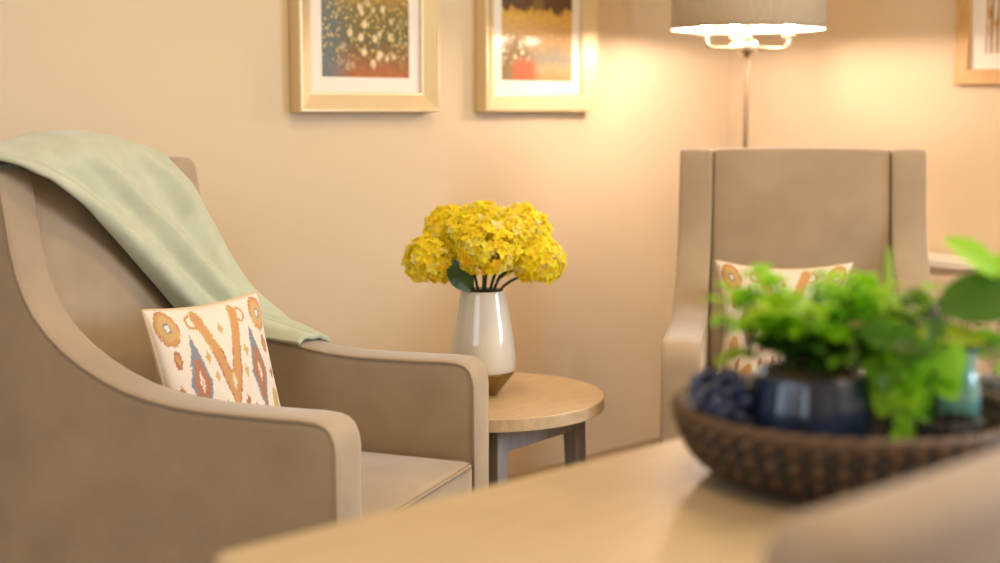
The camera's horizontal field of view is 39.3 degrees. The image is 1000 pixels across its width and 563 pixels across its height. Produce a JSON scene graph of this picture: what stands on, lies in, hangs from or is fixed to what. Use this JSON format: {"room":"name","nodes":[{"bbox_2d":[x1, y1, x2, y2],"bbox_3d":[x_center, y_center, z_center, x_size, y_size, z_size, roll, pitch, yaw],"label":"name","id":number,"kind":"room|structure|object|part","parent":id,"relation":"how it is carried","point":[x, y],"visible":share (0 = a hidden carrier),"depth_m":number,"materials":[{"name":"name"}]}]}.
{"room":"living room","nodes":[
{"label":"living room","id":0,"kind":"room"},
{"bbox_2d":[0,0,728,476],"bbox_3d":[-1.434,-0.499,2.760,6.440,2.550,0.120,-7,10,-45],"label":"wall","id":1,"kind":"structure","parent":0,"point":[319,212],"depth_m":3.89,"materials":[{"name":"paint"}]},
{"bbox_2d":[289,0,439,111],"bbox_3d":[-0.351,-0.760,3.700,0.047,0.620,0.481,7,10,45],"label":"picture frame","id":2,"kind":"object","parent":1,"relation":"attached to","point":[346,55],"visible":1,"depth_m":3.72,"materials":[{"name":"gold-painted wood"},{"name":"paper print"},{"name":"glass"}]},
{"bbox_2d":[321,0,408,77],"bbox_3d":[-0.355,-0.760,3.704,0.299,0.436,0.001,-7,10,-45],"label":"print","id":3,"kind":"object","parent":2,"relation":"attached to","point":[361,38],"depth_m":3.72},
{"bbox_2d":[475,0,597,111],"bbox_3d":[0.116,-0.817,4.164,0.486,0.620,0.047,-7,10,-45],"label":"picture frame","id":4,"kind":"object","parent":1,"relation":"attached to","point":[532,55],"visible":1,"depth_m":4.18,"materials":[{"name":"beige wood"}]},
{"bbox_2d":[502,0,571,80],"bbox_3d":[0.113,-0.818,4.167,0.304,0.436,0.001,-7,10,-45],"label":"print","id":5,"kind":"object","parent":4,"relation":"attached to","point":[537,34],"depth_m":4.18},
{"bbox_2d":[508,437,659,480],"bbox_3d":[0.447,1.048,1.057,5.200,0.100,6.200,7,10,45],"label":"floor","id":6,"kind":"structure","parent":0,"point":[654,441],"depth_m":4.54,"materials":[{"name":"carpet"}]},
{"bbox_2d":[0,156,488,562],"bbox_3d":[-0.515,0.273,2.777,0.813,1.014,0.682,3,8,21],"label":"armchair","id":7,"kind":"object","parent":6,"relation":"on","point":[102,461],"visible":0.72,"depth_m":2.56,"materials":[{"name":"beige fabric"}]},
{"bbox_3d":[-0.789,0.106,2.864,0.217,0.704,0.464,3,8,21],"label":"backrest","id":8,"kind":"part","parent":7,"relation":"part of","materials":[{"name":"beige fabric"}]},
{"bbox_2d":[0,130,329,344],"bbox_3d":[-0.746,-0.067,2.815,0.518,0.471,0.738,3,8,21],"label":"throw blanket","id":9,"kind":"object","parent":7,"relation":"on","point":[149,206],"visible":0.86,"depth_m":2.87,"materials":[{"name":"green fabric"}]},
{"bbox_2d":[140,291,280,406],"bbox_3d":[-0.549,0.198,2.741,0.118,0.322,0.319,4,8,31],"label":"cushion","id":10,"kind":"object","parent":7,"relation":"on","point":[217,350],"visible":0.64,"depth_m":2.70,"materials":[{"name":"fabric"}]},
{"bbox_3d":[-0.415,0.177,3.033,0.806,0.885,0.082,2,8,19],"label":"armrest","id":11,"kind":"part","parent":7,"relation":"part of","materials":[{"name":"beige fabric"}]},
{"bbox_2d":[361,451,471,516],"bbox_3d":[-0.424,0.436,2.762,0.610,0.154,0.481,3,8,21],"label":"seat cushion","id":12,"kind":"object","parent":7,"relation":"on","point":[391,480],"depth_m":2.73,"materials":[{"name":"beige fabric"}]},
{"bbox_2d":[215,438,829,562],"bbox_3d":[0.368,0.575,1.540,1.250,0.720,0.520,-7,10,-43],"label":"dining table","id":13,"kind":"object","parent":6,"relation":"on","point":[657,503],"visible":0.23,"depth_m":1.35,"materials":[{"name":"brown wood"}]},
{"bbox_2d":[671,372,999,504],"bbox_3d":[0.374,0.171,1.523,0.375,0.085,0.375,0,7,0],"label":"basket","id":14,"kind":"object","parent":13,"relation":"on","point":[824,470],"visible":0.52,"depth_m":1.37,"materials":[{"name":"wicker"}]},
{"bbox_2d":[688,363,752,426],"bbox_3d":[0.234,0.123,1.493,0.066,0.080,0.097,0,7,0],"label":"grape bunch","id":15,"kind":"object","parent":14,"relation":"in","point":[722,394],"visible":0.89,"depth_m":1.47,"materials":[{"name":"blue"}]},
{"bbox_2d":[699,263,903,439],"bbox_3d":[0.317,0.092,1.504,0.216,0.223,0.193,0,7,0],"label":"potted plant","id":16,"kind":"object","parent":14,"relation":"in","point":[811,391],"visible":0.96,"depth_m":1.46,"materials":[{"name":"green plant"}]},
{"bbox_3d":[0.331,0.149,1.510,0.137,0.107,0.137,0,7,0],"label":"pot","id":17,"kind":"part","parent":16,"relation":"part of","materials":[{"name":"blue ceramic"}]},
{"bbox_2d":[842,236,999,439],"bbox_3d":[0.482,0.078,1.518,0.218,0.257,0.206,0,7,0],"label":"potted plant","id":18,"kind":"object","parent":14,"relation":"in","point":[921,365],"visible":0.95,"depth_m":1.47,"materials":[{"name":"green plant"}]},
{"bbox_2d":[913,411,983,439],"bbox_3d":[0.466,0.173,1.460,0.074,0.062,0.073,0,7,0],"label":"ribbed pot","id":19,"kind":"object","parent":14,"relation":"in","point":[946,424],"visible":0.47,"depth_m":1.44,"materials":[{"name":"grey ceramic"}]},
{"bbox_2d":[977,372,999,394],"bbox_3d":[0.588,0.154,1.657,0.058,0.085,0.058,0,7,0],"label":"glazed pot","id":20,"kind":"object","parent":14,"relation":"in","point":[990,381],"visible":0.3,"depth_m":1.64,"materials":[{"name":"ceramic"}]},
{"bbox_2d":[489,372,603,485],"bbox_3d":[-0.034,0.488,3.310,0.556,0.455,0.556,6,9,38],"label":"side table","id":21,"kind":"object","parent":6,"relation":"on","point":[530,408],"visible":0.38,"depth_m":3.16,"materials":[{"name":"brown wood"}]},
{"bbox_2d":[450,287,515,395],"bbox_3d":[-0.040,0.141,3.262,0.154,0.246,0.154,0,7,0],"label":"vase","id":22,"kind":"object","parent":21,"relation":"on","point":[482,330],"visible":0.77,"depth_m":3.20,"materials":[{"name":"beige ceramic"}]},
{"bbox_2d":[401,231,473,291],"bbox_3d":[-0.139,-0.013,3.228,0.180,0.208,0.142,0,7,0],"label":"hydrangea","id":23,"kind":"object","parent":22,"relation":"in","point":[418,251],"visible":0.88,"depth_m":3.18,"materials":[{"name":"yellow plant"}]},
{"bbox_2d":[422,204,475,291],"bbox_3d":[-0.110,-0.048,3.267,0.143,0.269,0.139,0,7,0],"label":"hydrangea","id":24,"kind":"object","parent":22,"relation":"in","point":[437,217],"visible":0.38,"depth_m":3.21,"materials":[{"name":"yellow plant"}]},
{"bbox_2d":[439,210,487,292],"bbox_3d":[-0.076,-0.037,3.226,0.129,0.256,0.132,0,7,0],"label":"hydrangea","id":25,"kind":"object","parent":22,"relation":"in","point":[452,232],"visible":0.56,"depth_m":3.18,"materials":[{"name":"yellow plant"}]},
{"bbox_3d":[-0.075,-0.001,3.231,0.068,0.184,0.067,0,7,0],"label":"stem","id":26,"kind":"part","parent":25,"relation":"part of","materials":[{"name":"green"}]},
{"bbox_2d":[455,218,522,292],"bbox_3d":[-0.024,-0.024,3.170,0.153,0.244,0.152,4,8,27],"label":"hydrangea","id":27,"kind":"object","parent":22,"relation":"in","point":[486,262],"visible":0.95,"depth_m":3.12,"materials":[{"name":"yellow plant"}]},
{"bbox_3d":[-0.026,0.019,3.182,0.084,0.156,0.095,4,8,28],"label":"stem","id":28,"kind":"part","parent":27,"relation":"part of","materials":[{"name":"green"}]},
{"bbox_2d":[464,200,515,292],"bbox_3d":[-0.034,-0.051,3.253,0.147,0.277,0.143,0,7,0],"label":"hydrangea","id":29,"kind":"object","parent":22,"relation":"in","point":[481,208],"visible":0.29,"depth_m":3.20,"materials":[{"name":"yellow plant"}]},
{"bbox_3d":[-0.032,-0.013,3.260,0.076,0.199,0.076,0,7,0],"label":"stem","id":30,"kind":"part","parent":29,"relation":"part of","materials":[{"name":"green plant"}]},
{"bbox_2d":[486,207,535,291],"bbox_3d":[0.015,-0.040,3.220,0.136,0.263,0.134,0,7,0],"label":"hydrangea","id":31,"kind":"object","parent":22,"relation":"in","point":[522,230],"visible":0.57,"depth_m":3.17,"materials":[{"name":"yellow plant"}]},
{"bbox_3d":[0.013,-0.003,3.227,0.069,0.188,0.084,-5,8,-33],"label":"stem","id":32,"kind":"part","parent":31,"relation":"part of","materials":[{"name":"green"}]},
{"bbox_2d":[492,201,553,291],"bbox_3d":[0.050,-0.051,3.264,0.153,0.274,0.140,3,8,21],"label":"hydrangea","id":33,"kind":"object","parent":22,"relation":"in","point":[525,208],"visible":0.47,"depth_m":3.22,"materials":[{"name":"yellow plant"}]},
{"bbox_3d":[0.029,-0.009,3.270,0.125,0.190,0.077,0,7,0],"label":"stem","id":34,"kind":"part","parent":33,"relation":"part of","materials":[{"name":"green plant"}]},
{"bbox_2d":[496,233,566,291],"bbox_3d":[0.061,-0.010,3.214,0.185,0.205,0.133,0,7,0],"label":"hydrangea","id":35,"kind":"object","parent":22,"relation":"in","point":[538,265],"visible":0.86,"depth_m":3.17,"materials":[{"name":"yellow plant"}]},
{"bbox_3d":[0.047,0.029,3.220,0.156,0.128,0.069,0,7,0],"label":"stem","id":36,"kind":"part","parent":35,"relation":"part of","materials":[{"name":"green"}]},
{"bbox_3d":[-0.008,0.529,3.100,0.049,0.425,0.049,6,9,38],"label":"leg","id":37,"kind":"part","parent":21,"relation":"part of","materials":[{"name":"grey wood"}]},
{"bbox_3d":[0.180,0.500,3.338,0.049,0.425,0.049,6,9,38],"label":"leg","id":38,"kind":"part","parent":21,"relation":"part of","materials":[{"name":"grey wood"}]},
{"bbox_2d":[671,0,825,147],"bbox_3d":[0.715,-0.198,4.107,0.441,1.620,0.441,0,7,0],"label":"floor lamp","id":39,"kind":"object","parent":6,"relation":"on","point":[732,17],"visible":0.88,"depth_m":3.90,"materials":[{"name":"silver metal"}]},
{"bbox_3d":[0.590,-0.737,4.022,0.030,0.035,0.030,0,7,0],"label":"bulb","id":40,"kind":"part","parent":39,"relation":"part of","materials":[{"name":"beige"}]},
{"bbox_3d":[0.640,-0.689,4.035,0.112,0.044,0.011,-1,7,-8],"label":"arm","id":41,"kind":"part","parent":39,"relation":"part of","materials":[{"name":"silver metal"}]},
{"bbox_3d":[0.698,-0.754,4.163,0.030,0.035,0.030,0,7,0],"label":"bulb","id":42,"kind":"part","parent":39,"relation":"part of","materials":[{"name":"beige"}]},
{"bbox_3d":[0.715,-0.864,4.024,0.441,0.277,0.441,0,7,0],"label":"lamp shade","id":43,"kind":"part","parent":39,"relation":"part of","materials":[{"name":"fabric"}]},
{"bbox_3d":[0.790,-0.692,4.056,0.112,0.044,0.011,-1,7,-8],"label":"arm","id":44,"kind":"part","parent":39,"relation":"part of","materials":[{"name":"silver metal"}]},
{"bbox_3d":[0.840,-0.741,4.057,0.030,0.035,0.030,0,7,0],"label":"bulb","id":45,"kind":"part","parent":39,"relation":"part of","materials":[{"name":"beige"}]},
{"bbox_2d":[660,147,979,442],"bbox_3d":[0.750,0.190,3.443,0.682,1.014,0.813,1,7,8],"label":"armchair","id":46,"kind":"object","parent":6,"relation":"on","point":[781,207],"visible":0.44,"depth_m":3.66,"materials":[{"name":"beige fabric"}]},
{"bbox_3d":[0.469,0.122,3.479,0.082,0.885,0.806,1,7,10],"label":"armrest","id":47,"kind":"part","parent":46,"relation":"part of","materials":[{"name":"beige fabric"}]},
{"bbox_2d":[715,260,853,373],"bbox_3d":[0.700,0.110,3.467,0.342,0.318,0.137,1,7,8],"label":"cushion","id":48,"kind":"object","parent":46,"relation":"on","point":[730,272],"visible":0.19,"depth_m":3.45,"materials":[{"name":"fabric"}]},
{"bbox_3d":[0.792,0.000,3.712,0.464,0.704,0.217,1,7,8],"label":"backrest","id":49,"kind":"part","parent":46,"relation":"part of","materials":[{"name":"beige fabric"}]},
{"bbox_3d":[1.031,0.132,3.398,0.082,0.885,0.806,1,7,6],"label":"armrest","id":50,"kind":"part","parent":46,"relation":"part of","materials":[{"name":"beige fabric"}]},
{"bbox_2d":[762,448,999,562],"bbox_3d":[0.225,0.537,1.249,0.496,0.871,0.523,-7,10,-44],"label":"dining chair","id":51,"kind":"object","parent":6,"relation":"on","point":[949,514],"visible":1,"depth_m":0.92,"materials":[{"name":"beige fabric"}]},
{"bbox_2d":[928,252,999,372],"bbox_3d":[1.656,0.295,3.999,1.320,0.668,0.221,7,10,45],"label":"base cabinet","id":52,"kind":"object","parent":6,"relation":"on","point":[944,268],"visible":0.09,"depth_m":4.17,"materials":[{"name":"beige"}]},
{"bbox_2d":[727,0,999,254],"bbox_3d":[2.681,-0.543,3.111,5.440,2.550,0.120,7,10,45],"label":"wall","id":53,"kind":"structure","parent":0,"point":[879,75],"depth_m":4.45,"materials":[{"name":"paint"}]},
{"bbox_2d":[953,0,999,84],"bbox_3d":[1.572,-0.879,4.081,0.500,0.600,0.028,7,10,45],"label":"picture frame","id":54,"kind":"object","parent":53,"relation":"attached to","point":[977,24],"visible":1,"depth_m":4.23,"materials":[{"name":"brown wood"}]},
{"bbox_2d":[985,0,999,53],"bbox_3d":[1.574,-0.879,4.084,0.316,0.416,0.001,7,10,45],"label":"print","id":55,"kind":"object","parent":54,"relation":"attached to","point":[992,46],"depth_m":4.20}
]}

